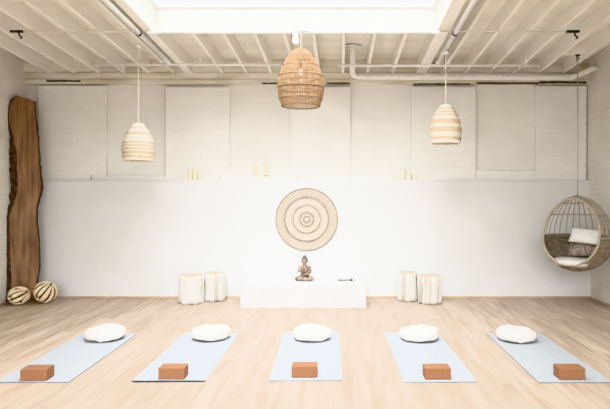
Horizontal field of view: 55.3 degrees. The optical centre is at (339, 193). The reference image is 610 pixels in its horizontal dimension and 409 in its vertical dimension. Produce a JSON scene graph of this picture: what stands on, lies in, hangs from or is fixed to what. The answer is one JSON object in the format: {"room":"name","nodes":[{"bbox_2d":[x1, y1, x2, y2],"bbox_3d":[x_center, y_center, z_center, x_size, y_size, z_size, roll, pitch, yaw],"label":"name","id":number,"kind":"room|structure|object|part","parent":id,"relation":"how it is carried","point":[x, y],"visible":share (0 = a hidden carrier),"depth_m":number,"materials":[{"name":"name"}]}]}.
{"room":"exercise studio","nodes":[
{"label":"exercise studio","id":0,"kind":"room"},
{"bbox_2d":[0,47,27,302],"bbox_3d":[-5.140,-0.605,4.000,0.300,4.575,11.200,0,0,0],"label":"wall","id":1,"kind":"structure","parent":0,"point":[12,84],"depth_m":8.65,"materials":[{"name":"paint"}]},
{"bbox_2d":[0,298,609,408],"bbox_3d":[-0.530,1.693,4.000,9.520,0.120,11.200,0,0,0],"label":"floor","id":2,"kind":"structure","parent":0,"point":[371,376],"depth_m":6.05,"materials":[{"name":"brown wood"}]},
{"bbox_2d":[7,286,30,304],"bbox_3d":[-4.725,1.497,8.541,0.311,0.272,0.312,0,0,0],"label":"ball","id":3,"kind":"object","parent":2,"relation":"on","point":[19,295],"visible":1,"depth_m":8.45,"materials":[{"name":"beige wicker"}]},
{"bbox_2d":[6,95,42,300],"bbox_3d":[-4.804,0.071,8.804,0.533,3.123,0.072,0,-1,-25],"label":"wood slab","id":4,"kind":"object","parent":2,"relation":"on","point":[26,180],"visible":0.95,"depth_m":8.78,"materials":[{"name":"brown wood"}]},
{"bbox_2d":[33,281,57,302],"bbox_3d":[-4.405,1.464,8.678,0.340,0.334,0.339,0,0,0],"label":"ball","id":5,"kind":"object","parent":2,"relation":"on","point":[45,291],"visible":1,"depth_m":8.58,"materials":[{"name":"beige wicker"}]},
{"bbox_2d":[0,333,136,382],"bbox_3d":[-2.672,1.628,5.890,0.635,0.008,1.760,0,0,-1],"label":"yoga mat","id":6,"kind":"object","parent":2,"relation":"on","point":[77,355],"visible":0.87,"depth_m":5.73,"materials":[{"name":"blue plastic"}]},
{"bbox_2d":[20,365,53,380],"bbox_3d":[-2.664,1.573,5.110,0.228,0.100,0.150,0,0,-2],"label":"block","id":7,"kind":"object","parent":6,"relation":"on","point":[30,372],"visible":1,"depth_m":5.04,"materials":[{"name":"brown"}]},
{"bbox_2d":[85,323,125,342],"bbox_3d":[-2.628,1.551,6.499,0.439,0.144,0.433,0,0,0],"label":"cushion","id":8,"kind":"object","parent":6,"relation":"on","point":[101,333],"visible":1,"depth_m":6.37,"materials":[{"name":"white fabric"}]},
{"bbox_2d":[131,333,238,380],"bbox_3d":[-1.495,1.622,5.902,0.635,0.019,1.760,0,0,0],"label":"yoga mat","id":9,"kind":"object","parent":2,"relation":"on","point":[201,356],"visible":0.79,"depth_m":5.77,"materials":[{"name":"blue plastic"}]},
{"bbox_2d":[158,363,187,378],"bbox_3d":[-1.478,1.573,5.150,0.228,0.100,0.150,0,0,0],"label":"block","id":10,"kind":"object","parent":9,"relation":"on","point":[166,370],"visible":1,"depth_m":5.07,"materials":[{"name":"brown"}]},
{"bbox_2d":[191,324,230,340],"bbox_3d":[-1.447,1.551,6.521,0.433,0.144,0.438,0,0,38],"label":"cushion","id":11,"kind":"object","parent":9,"relation":"on","point":[207,332],"visible":1,"depth_m":6.38,"materials":[{"name":"white fabric"}]},
{"bbox_2d":[178,273,204,304],"bbox_3d":[-2.226,1.421,8.689,0.385,0.427,0.386,0,0,0],"label":"stool","id":12,"kind":"object","parent":2,"relation":"on","point":[191,290],"visible":1,"depth_m":8.54,"materials":[{"name":"white wood"}]},
{"bbox_2d":[204,271,225,301],"bbox_3d":[-1.923,1.421,8.906,0.338,0.425,0.339,0,0,0],"label":"stool","id":13,"kind":"object","parent":2,"relation":"on","point":[214,282],"visible":0.97,"depth_m":8.78,"materials":[{"name":"white wood"}]},
{"bbox_2d":[240,277,365,307],"bbox_3d":[-0.527,1.464,8.697,1.802,0.338,0.774,0,0,0],"label":"plinth","id":14,"kind":"object","parent":2,"relation":"on","point":[255,292],"visible":0.97,"depth_m":8.31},
{"bbox_2d":[295,255,313,280],"bbox_3d":[-0.528,1.103,8.645,0.283,0.384,0.179,0,0,0],"label":"stone statue","id":15,"kind":"object","parent":14,"relation":"on","point":[304,268],"visible":1,"depth_m":8.63,"materials":[{"name":"beige stone"}]},
{"bbox_2d":[337,271,353,279],"bbox_3d":[0.085,1.236,8.800,0.252,0.118,0.252,0,0,0],"label":"bowl","id":16,"kind":"object","parent":14,"relation":"on","point":[342,275],"visible":0.89,"depth_m":8.70,"materials":[{"name":"white ceramic"}]},
{"bbox_2d":[337,279,356,280],"bbox_3d":[0.105,1.276,8.600,0.291,0.034,0.034,0,0,-3],"label":"striker","id":17,"kind":"object","parent":14,"relation":"on","point":[344,279],"visible":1,"depth_m":8.59,"materials":[{"name":"metal"}]},
{"bbox_2d":[269,332,341,380],"bbox_3d":[-0.318,1.628,5.940,0.635,0.007,1.760,0,0,-1],"label":"yoga mat","id":18,"kind":"object","parent":2,"relation":"on","point":[326,353],"visible":0.79,"depth_m":5.77,"materials":[{"name":"blue plastic"}]},
{"bbox_2d":[291,362,317,377],"bbox_3d":[-0.316,1.573,5.200,0.228,0.100,0.150,0,0,0],"label":"block","id":19,"kind":"object","parent":18,"relation":"on","point":[298,369],"visible":1,"depth_m":5.13,"materials":[{"name":"brown"}]},
{"bbox_2d":[293,323,331,341],"bbox_3d":[-0.311,1.551,6.498,0.431,0.145,0.445,0,0,-13],"label":"cushion","id":20,"kind":"object","parent":18,"relation":"on","point":[304,332],"visible":1,"depth_m":6.36,"materials":[{"name":"white fabric"}]},
{"bbox_2d":[397,271,418,301],"bbox_3d":[1.042,1.416,8.900,0.328,0.436,0.329,0,0,0],"label":"stool","id":21,"kind":"object","parent":2,"relation":"on","point":[407,280],"visible":0.91,"depth_m":8.77,"materials":[{"name":"white wood"}]},
{"bbox_2d":[417,273,441,304],"bbox_3d":[1.340,1.423,8.678,0.363,0.422,0.365,0,0,0],"label":"stool","id":22,"kind":"object","parent":2,"relation":"on","point":[429,291],"visible":1,"depth_m":8.54,"materials":[{"name":"white wood"}]},
{"bbox_2d":[384,333,476,382],"bbox_3d":[0.852,1.628,5.895,0.635,0.007,1.760,0,0,-1],"label":"yoga mat","id":23,"kind":"object","parent":2,"relation":"on","point":[409,356],"visible":0.84,"depth_m":5.73,"materials":[{"name":"blue plastic"}]},
{"bbox_2d":[399,324,438,341],"bbox_3d":[0.881,1.553,6.480,0.438,0.140,0.430,0,0,25],"label":"cushion","id":24,"kind":"object","parent":23,"relation":"on","point":[422,332],"visible":1,"depth_m":6.34,"materials":[{"name":"white fabric"}]},
{"bbox_2d":[422,363,450,379],"bbox_3d":[0.857,1.573,5.145,0.228,0.100,0.150,0,0,-1],"label":"block","id":25,"kind":"object","parent":23,"relation":"on","point":[432,371],"visible":1,"depth_m":5.07,"materials":[{"name":"brown"}]},
{"bbox_2d":[487,333,609,382],"bbox_3d":[2.030,1.628,5.885,0.635,0.008,1.760,0,0,0],"label":"yoga mat","id":26,"kind":"object","parent":2,"relation":"on","point":[537,357],"visible":0.71,"depth_m":5.73,"materials":[{"name":"blue plastic"}]},
{"bbox_2d":[496,325,536,342],"bbox_3d":[1.958,1.550,6.456,0.438,0.147,0.432,0,0,-26],"label":"cushion","id":27,"kind":"object","parent":26,"relation":"on","point":[511,333],"visible":1,"depth_m":6.31,"materials":[{"name":"white fabric"}]},
{"bbox_2d":[553,364,584,379],"bbox_3d":[2.030,1.573,5.140,0.228,0.100,0.150,0,0,0],"label":"block","id":28,"kind":"object","parent":26,"relation":"on","point":[561,371],"visible":1,"depth_m":5.07,"materials":[{"name":"brown"}]},
{"bbox_2d":[0,0,609,58],"bbox_3d":[-0.530,-2.485,4.000,9.520,0.774,11.200,0,0,0],"label":"ceiling","id":29,"kind":"structure","parent":0,"point":[330,45],"depth_m":8.24,"materials":[{"name":"paint"}]},
{"bbox_2d":[0,31,50,72],"bbox_3d":[-4.581,-2.348,3.820,0.044,0.888,10.840,0,0,0],"label":"ceiling beam","id":30,"kind":"structure","parent":29,"relation":"attached to","point":[7,42],"depth_m":8.38,"materials":[{"name":"white paint"}]},
{"bbox_2d":[0,11,74,72],"bbox_3d":[-4.195,-2.348,3.820,0.044,0.888,10.840,0,0,0],"label":"ceiling beam","id":31,"kind":"structure","parent":29,"relation":"attached to","point":[32,40],"depth_m":8.00,"materials":[{"name":"white paint"}]},
{"bbox_2d":[0,0,99,72],"bbox_3d":[-3.804,-2.348,3.820,0.044,0.888,10.840,0,0,0],"label":"ceiling beam","id":32,"kind":"structure","parent":29,"relation":"attached to","point":[14,9],"depth_m":7.50,"materials":[{"name":"white paint"}]},
{"bbox_2d":[22,0,124,72],"bbox_3d":[-3.409,-2.348,3.820,0.044,0.888,10.840,0,0,0],"label":"ceiling beam","id":33,"kind":"structure","parent":29,"relation":"attached to","point":[48,9],"depth_m":7.43,"materials":[{"name":"white paint"}]},
{"bbox_2d":[90,58,297,65],"bbox_3d":[-2.071,-1.914,8.400,3.070,0.119,0.036,0,0,0],"label":"conduit","id":34,"kind":"object","parent":33,"relation":"attached to","point":[106,63],"visible":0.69,"depth_m":8.39,"materials":[{"name":"white metal"}]},
{"bbox_2d":[59,0,149,72],"bbox_3d":[-3.015,-2.348,3.820,0.044,0.888,10.840,0,0,0],"label":"ceiling beam","id":35,"kind":"structure","parent":29,"relation":"attached to","point":[82,9],"depth_m":7.42,"materials":[{"name":"white paint"}]},
{"bbox_2d":[94,0,174,72],"bbox_3d":[-2.629,-2.348,3.820,0.044,0.888,10.840,0,0,0],"label":"ceiling beam","id":36,"kind":"structure","parent":29,"relation":"attached to","point":[101,3],"depth_m":7.37,"materials":[{"name":"white paint"}]},
{"bbox_2d":[121,44,154,161],"bbox_3d":[-2.696,-1.216,7.750,0.419,1.558,0.420,0,0,-20],"label":"pendant lamp","id":37,"kind":"object","parent":36,"relation":"hanging from","point":[138,145],"visible":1,"depth_m":7.61,"materials":[{"name":"beige fabric"}]},
{"bbox_3d":[-2.695,-0.692,7.752,0.423,0.510,0.422,0,0,0],"label":"lamp shade","id":38,"kind":"part","parent":37,"relation":"part of","materials":[{"name":"beige wicker"}]},
{"bbox_3d":[-2.695,-1.405,7.750,0.012,1.180,0.012,0,0,22],"label":"cord","id":39,"kind":"part","parent":37,"relation":"part of","materials":[{"name":"white fabric"}]},
{"bbox_2d":[114,0,191,72],"bbox_3d":[-2.385,-2.348,3.820,0.115,0.888,10.840,0,0,0],"label":"ceiling beam","id":40,"kind":"structure","parent":29,"relation":"attached to","point":[137,10],"depth_m":7.35,"materials":[{"name":"white paint"}]},
{"bbox_2d":[102,0,170,64],"bbox_3d":[-2.470,-2.153,4.185,0.074,0.585,8.374,0,0,0],"label":"conduit pipe","id":41,"kind":"object","parent":40,"relation":"attached to","point":[108,3],"visible":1,"depth_m":6.98,"materials":[{"name":"white metal"}]},
{"bbox_2d":[192,34,223,72],"bbox_3d":[-1.856,-2.071,8.285,0.044,0.334,1.910,0,0,0],"label":"ceiling beam","id":42,"kind":"structure","parent":29,"relation":"attached to","point":[203,40],"depth_m":8.21,"materials":[{"name":"white paint"}]},
{"bbox_2d":[222,34,247,72],"bbox_3d":[-1.475,-2.071,8.285,0.044,0.334,1.910,0,0,0],"label":"ceiling beam","id":43,"kind":"structure","parent":29,"relation":"attached to","point":[231,39],"depth_m":8.22,"materials":[{"name":"white paint"}]},
{"bbox_2d":[253,34,272,72],"bbox_3d":[-1.083,-2.071,8.285,0.044,0.334,1.910,0,0,0],"label":"ceiling beam","id":44,"kind":"structure","parent":29,"relation":"attached to","point":[260,40],"depth_m":8.15,"materials":[{"name":"white paint"}]},
{"bbox_2d":[283,34,293,60],"bbox_3d":[-0.706,-2.071,8.285,0.044,0.334,1.910,0,0,0],"label":"ceiling beam","id":45,"kind":"structure","parent":29,"relation":"attached to","point":[287,37],"depth_m":7.86,"materials":[{"name":"white paint"}]},
{"bbox_2d":[142,0,442,33],"bbox_3d":[-0.560,-2.346,5.140,3.620,0.648,4.380,0,0,0],"label":"window","id":46,"kind":"structure","parent":29,"relation":"attached to","point":[157,8],"depth_m":7.28,"materials":[{"name":"white glass"}]},
{"bbox_3d":[-0.560,-2.494,5.140,3.520,0.325,4.280,0,0,0],"label":"frame","id":47,"kind":"part","parent":46,"relation":"part of","materials":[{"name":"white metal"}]},
{"bbox_2d":[277,48,323,109],"bbox_3d":[-0.405,-1.656,6.000,0.487,1.500,0.487,0,0,0],"label":"pendant lamp","id":48,"kind":"object","parent":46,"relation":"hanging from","point":[299,69],"visible":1,"depth_m":5.86,"materials":[{"name":"beige wicker"}]},
{"bbox_2d":[312,34,319,66],"bbox_3d":[-0.337,-2.071,8.285,0.044,0.334,1.910,0,0,0],"label":"ceiling beam","id":49,"kind":"structure","parent":29,"relation":"attached to","point":[314,36],"depth_m":8.09,"materials":[{"name":"white paint"}]},
{"bbox_2d":[342,34,344,72],"bbox_3d":[0.047,-2.071,8.285,0.044,0.334,1.910,0,0,0],"label":"ceiling beam","id":50,"kind":"structure","parent":29,"relation":"attached to","point":[343,35],"depth_m":8.05,"materials":[{"name":"white paint"}]},
{"bbox_2d":[366,34,375,72],"bbox_3d":[0.439,-2.071,8.285,0.044,0.334,1.910,0,0,0],"label":"ceiling beam","id":51,"kind":"structure","parent":29,"relation":"attached to","point":[372,36],"depth_m":8.20,"materials":[{"name":"white paint"}]},
{"bbox_2d":[391,34,406,72],"bbox_3d":[0.832,-2.071,8.285,0.044,0.334,1.910,0,0,0],"label":"ceiling beam","id":52,"kind":"structure","parent":29,"relation":"attached to","point":[401,39],"depth_m":8.16,"materials":[{"name":"white paint"}]},
{"bbox_2d":[417,0,465,72],"bbox_3d":[1.285,-2.348,3.820,0.155,0.888,10.840,0,0,0],"label":"ceiling beam","id":53,"kind":"structure","parent":29,"relation":"attached to","point":[449,10],"depth_m":7.27,"materials":[{"name":"white paint"}]},
{"bbox_2d":[435,0,477,64],"bbox_3d":[1.415,-2.153,4.185,0.074,0.585,8.374,0,0,0],"label":"conduit pipe","id":54,"kind":"object","parent":53,"relation":"attached to","point":[472,3],"visible":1,"depth_m":6.92,"materials":[{"name":"white metal"}]},
{"bbox_2d":[430,51,461,144],"bbox_3d":[1.415,-1.284,7.750,0.420,1.243,0.420,0,0,7],"label":"pendant lamp","id":55,"kind":"object","parent":54,"relation":"hanging from","point":[446,128],"visible":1,"depth_m":7.61,"materials":[{"name":"beige fabric"}]},
{"bbox_3d":[1.415,-1.485,7.750,0.012,0.840,0.012,0,0,-23],"label":"cord","id":56,"kind":"part","parent":55,"relation":"part of","materials":[{"name":"white fabric"}]},
{"bbox_3d":[1.415,-0.929,7.749,0.422,0.535,0.420,0,0,0],"label":"lamp shade","id":57,"kind":"part","parent":55,"relation":"part of","materials":[{"name":"beige fabric"}]},
{"bbox_2d":[441,0,490,72],"bbox_3d":[1.608,-2.348,3.820,0.044,0.888,10.840,0,0,0],"label":"ceiling beam","id":58,"kind":"structure","parent":29,"relation":"attached to","point":[480,6],"depth_m":7.33,"materials":[{"name":"white paint"}]},
{"bbox_2d":[345,44,597,80],"bbox_3d":[1.977,-1.958,8.882,3.908,0.408,0.593,0,0,-7],"label":"pipe","id":59,"kind":"object","parent":29,"relation":"attached to","point":[352,48],"visible":0.98,"depth_m":8.91,"materials":[{"name":"white metal"}]},
{"bbox_2d":[464,0,524,72],"bbox_3d":[1.977,-2.348,3.820,0.044,0.888,10.840,0,0,0],"label":"ceiling beam","id":60,"kind":"structure","parent":29,"relation":"attached to","point":[510,7],"depth_m":7.43,"materials":[{"name":"white paint"}]},
{"bbox_2d":[488,0,560,72],"bbox_3d":[2.361,-2.348,3.820,0.044,0.888,10.840,0,0,0],"label":"ceiling beam","id":61,"kind":"structure","parent":29,"relation":"attached to","point":[542,8],"depth_m":7.43,"materials":[{"name":"white paint"}]},
{"bbox_2d":[513,0,595,72],"bbox_3d":[2.745,-2.348,3.820,0.044,0.888,10.840,0,0,0],"label":"ceiling beam","id":62,"kind":"structure","parent":29,"relation":"attached to","point":[575,8],"depth_m":7.40,"materials":[{"name":"white paint"}]},
{"bbox_2d":[337,58,540,66],"bbox_3d":[1.434,-1.908,8.400,2.954,0.131,0.036,0,0,0],"label":"conduit","id":63,"kind":"object","parent":62,"relation":"attached to","point":[351,64],"visible":0.95,"depth_m":8.38,"materials":[{"name":"white metal"}]},
{"bbox_2d":[538,0,609,72],"bbox_3d":[3.138,-2.348,3.820,0.044,0.888,10.840,0,0,0],"label":"ceiling beam","id":64,"kind":"structure","parent":29,"relation":"attached to","point":[600,15],"depth_m":7.61,"materials":[{"name":"white paint"}]},
{"bbox_2d":[564,41,585,54],"bbox_3d":[3.334,-2.084,8.300,0.348,0.189,0.060,0,0,0],"label":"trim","id":65,"kind":"structure","parent":64,"relation":"attached to","point":[580,48],"depth_m":8.27,"materials":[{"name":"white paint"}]},
{"bbox_2d":[563,23,609,72],"bbox_3d":[3.530,-2.348,3.820,0.044,0.888,10.840,0,0,0],"label":"ceiling beam","id":66,"kind":"structure","parent":29,"relation":"attached to","point":[601,38],"depth_m":8.09,"materials":[{"name":"white paint"}]},
{"bbox_2d":[542,54,609,271],"bbox_3d":[3.450,-0.443,8.356,0.958,3.095,0.809,0,0,42],"label":"hanging egg chair","id":67,"kind":"object","parent":66,"relation":"hanging from","point":[555,245],"visible":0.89,"depth_m":8.29,"materials":[{"name":"wicker"}]},
{"bbox_2d":[553,256,587,266],"bbox_3d":[3.381,0.975,8.283,0.666,0.117,0.658,0,0,0],"label":"seat cushion","id":68,"kind":"object","parent":67,"relation":"in","point":[572,261],"visible":0.68,"depth_m":8.11,"materials":[{"name":"white fabric"}]},
{"bbox_2d":[567,237,602,255],"bbox_3d":[3.534,0.761,8.377,0.471,0.292,0.213,0,0,44],"label":"throw pillow","id":69,"kind":"object","parent":68,"relation":"on","point":[576,249],"visible":0.57,"depth_m":8.33,"materials":[{"name":"brown fabric"}]},
{"bbox_2d":[568,228,602,244],"bbox_3d":[3.518,0.607,8.319,0.452,0.223,0.165,0,0,45],"label":"throw pillow","id":70,"kind":"object","parent":69,"relation":"on","point":[586,236],"visible":0.92,"depth_m":8.28,"materials":[{"name":"white fabric"}]},
{"bbox_2d":[544,234,609,271],"bbox_3d":[3.457,0.855,8.357,0.946,0.499,0.786,0,0,45],"label":"seat","id":71,"kind":"object","parent":67,"relation":"on","point":[555,245],"depth_m":8.21,"materials":[{"name":"wicker"}]},
{"bbox_2d":[28,85,585,176],"bbox_3d":[-0.530,-1.193,9.340,8.920,1.947,0.120,0,0,0],"label":"wall","id":72,"kind":"structure","parent":0,"point":[380,132],"depth_m":9.28,"materials":[{"name":"white paint"}]},
{"bbox_2d":[46,80,80,81],"bbox_3d":[-4.365,-1.785,9.170,0.540,0.032,0.030,0,0,0],"label":"trim","id":73,"kind":"structure","parent":72,"relation":"attached to","point":[46,80],"depth_m":9.15,"materials":[{"name":"black metal"}]},
{"bbox_2d":[38,86,108,179],"bbox_3d":[-4.250,-0.969,9.245,1.095,1.497,0.090,0,0,0],"label":"wall panel","id":74,"kind":"object","parent":72,"relation":"attached to","point":[72,120],"depth_m":9.20,"materials":[{"name":"brick"}]},
{"bbox_2d":[165,87,230,179],"bbox_3d":[-2.262,-0.956,9.245,1.040,1.472,0.090,0,0,0],"label":"wall panel","id":75,"kind":"object","parent":72,"relation":"attached to","point":[197,119],"depth_m":9.20,"materials":[{"name":"brick"}]},
{"bbox_2d":[23,59,588,71],"bbox_3d":[-0.530,-2.022,9.170,8.918,0.208,0.060,0,0,0],"label":"trim","id":76,"kind":"structure","parent":72,"relation":"attached to","point":[326,65],"depth_m":9.14,"materials":[{"name":"paint"}]},
{"bbox_2d":[24,79,588,84],"bbox_3d":[-0.530,-1.778,9.232,8.920,0.071,0.135,0,0,0],"label":"trim","id":77,"kind":"structure","parent":72,"relation":"attached to","point":[26,81],"depth_m":9.16,"materials":[{"name":"paint"}]},
{"bbox_2d":[23,72,589,78],"bbox_3d":[-0.530,-1.867,9.215,8.920,0.095,0.170,0,0,0],"label":"trim","id":78,"kind":"structure","parent":72,"relation":"attached to","point":[26,75],"depth_m":9.13,"materials":[{"name":"paint"}]},
{"bbox_2d":[290,87,350,179],"bbox_3d":[-0.313,-0.959,9.245,0.969,1.477,0.090,0,0,0],"label":"wall panel","id":79,"kind":"object","parent":72,"relation":"attached to","point":[320,137],"depth_m":9.20,"materials":[{"name":"brick"}]},
{"bbox_2d":[413,83,470,84],"bbox_3d":[1.611,-1.744,9.175,0.905,0.019,0.030,0,0,0],"label":"trim","id":80,"kind":"structure","parent":72,"relation":"attached to","point":[413,83],"depth_m":9.16,"materials":[{"name":"black metal"}]},
{"bbox_2d":[410,87,475,179],"bbox_3d":[1.643,-0.961,9.245,1.039,1.482,0.090,0,0,0],"label":"wall panel","id":81,"kind":"object","parent":72,"relation":"attached to","point":[429,161],"depth_m":9.20,"materials":[{"name":"brick"}]},
{"bbox_2d":[477,82,538,83],"bbox_3d":[2.651,-1.749,9.170,0.984,0.029,0.030,0,0,0],"label":"trim","id":82,"kind":"structure","parent":72,"relation":"attached to","point":[477,82],"depth_m":9.15,"materials":[{"name":"black metal"}]},
{"bbox_2d":[534,86,586,179],"bbox_3d":[3.516,-0.966,9.245,0.816,1.492,0.090,0,0,0],"label":"wall panel","id":83,"kind":"object","parent":72,"relation":"attached to","point":[555,111],"depth_m":9.20,"materials":[{"name":"brick"}]},
{"bbox_2d":[539,81,586,83],"bbox_3d":[3.516,-1.761,9.165,0.746,0.037,0.030,0,0,0],"label":"trim","id":84,"kind":"structure","parent":72,"relation":"attached to","point":[540,82],"depth_m":9.15,"materials":[{"name":"black metal"}]},
{"bbox_2d":[38,180,589,295],"bbox_3d":[-0.530,0.732,9.232,8.920,1.903,0.336,0,0,0],"label":"wall","id":85,"kind":"structure","parent":0,"point":[98,237],"depth_m":9.10,"materials":[{"name":"white paint"}]},
{"bbox_2d":[106,175,164,179],"bbox_3d":[-3.242,-0.258,9.245,0.929,0.076,0.091,0,0,0],"label":"trim","id":86,"kind":"structure","parent":85,"relation":"on","point":[108,177],"depth_m":9.20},
{"bbox_2d":[188,170,191,179],"bbox_3d":[-2.363,-0.310,9.148,0.069,0.180,0.068,0,0,0],"label":"candle","id":87,"kind":"object","parent":85,"relation":"on","point":[189,171],"visible":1,"depth_m":9.12,"materials":[{"name":"beige wax"}]},
{"bbox_2d":[193,168,196,179],"bbox_3d":[-2.287,-0.322,9.148,0.073,0.204,0.072,0,0,0],"label":"candle","id":88,"kind":"object","parent":85,"relation":"on","point":[194,169],"visible":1,"depth_m":9.12,"materials":[{"name":"beige wax"}]},
{"bbox_2d":[198,172,201,179],"bbox_3d":[-2.211,-0.294,9.148,0.066,0.149,0.065,0,0,0],"label":"candle","id":89,"kind":"object","parent":85,"relation":"on","point":[199,173],"visible":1,"depth_m":9.12,"materials":[{"name":"beige wax"}]},
{"bbox_2d":[230,175,289,179],"bbox_3d":[-1.270,-0.262,9.243,0.952,0.083,0.093,0,0,0],"label":"trim","id":90,"kind":"structure","parent":85,"relation":"on","point":[232,177],"depth_m":9.20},
{"bbox_2d":[253,165,256,174],"bbox_3d":[-1.349,-0.389,9.204,0.067,0.181,0.066,0,0,0],"label":"candle","id":91,"kind":"object","parent":90,"relation":"on","point":[254,166],"visible":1,"depth_m":9.18,"materials":[{"name":"beige wax"}]},
{"bbox_2d":[264,163,268,174],"bbox_3d":[-1.168,-0.397,9.204,0.086,0.197,0.084,0,0,0],"label":"candle","id":92,"kind":"object","parent":90,"relation":"on","point":[266,166],"visible":1,"depth_m":9.17,"materials":[{"name":"beige wax"}]},
{"bbox_2d":[56,296,589,297],"bbox_3d":[-0.530,1.617,9.093,8.910,0.029,0.014,0,0,0],"label":"baseboard","id":93,"kind":"structure","parent":85,"relation":"attached to","point":[57,296],"depth_m":9.09,"materials":[{"name":"brown wood"}]},
{"bbox_2d":[351,175,406,179],"bbox_3d":[0.648,-0.261,9.243,0.959,0.082,0.094,0,0,0],"label":"trim","id":94,"kind":"structure","parent":85,"relation":"on","point":[353,177],"depth_m":9.20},
{"bbox_2d":[400,168,404,179],"bbox_3d":[0.987,-0.322,9.148,0.079,0.204,0.078,0,0,0],"label":"candle","id":95,"kind":"object","parent":85,"relation":"on","point":[402,170],"visible":1,"depth_m":9.12,"materials":[{"name":"beige wax"}]},
{"bbox_2d":[407,171,410,179],"bbox_3d":[1.088,-0.298,9.148,0.073,0.157,0.072,0,0,0],"label":"candle","id":96,"kind":"object","parent":85,"relation":"on","point":[408,172],"visible":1,"depth_m":9.12,"materials":[{"name":"beige wax"}]},
{"bbox_2d":[476,170,535,179],"bbox_3d":[2.635,-0.303,9.244,0.952,0.165,0.091,0,0,0],"label":"trim","id":97,"kind":"structure","parent":85,"relation":"on","point":[480,174],"depth_m":9.20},
{"bbox_2d":[586,45,609,303],"bbox_3d":[4.080,-0.605,4.000,0.300,4.575,11.200,0,0,0],"label":"wall","id":98,"kind":"structure","parent":0,"point":[598,88],"depth_m":8.75,"materials":[{"name":"brick"}]},
{"bbox_2d":[590,296,609,305],"bbox_3d":[3.923,1.617,3.742,0.014,0.029,10.684,0,0,0],"label":"baseboard","id":99,"kind":"structure","parent":98,"relation":"attached to","point":[593,298],"depth_m":8.73,"materials":[{"name":"brown wood"}]}
]}

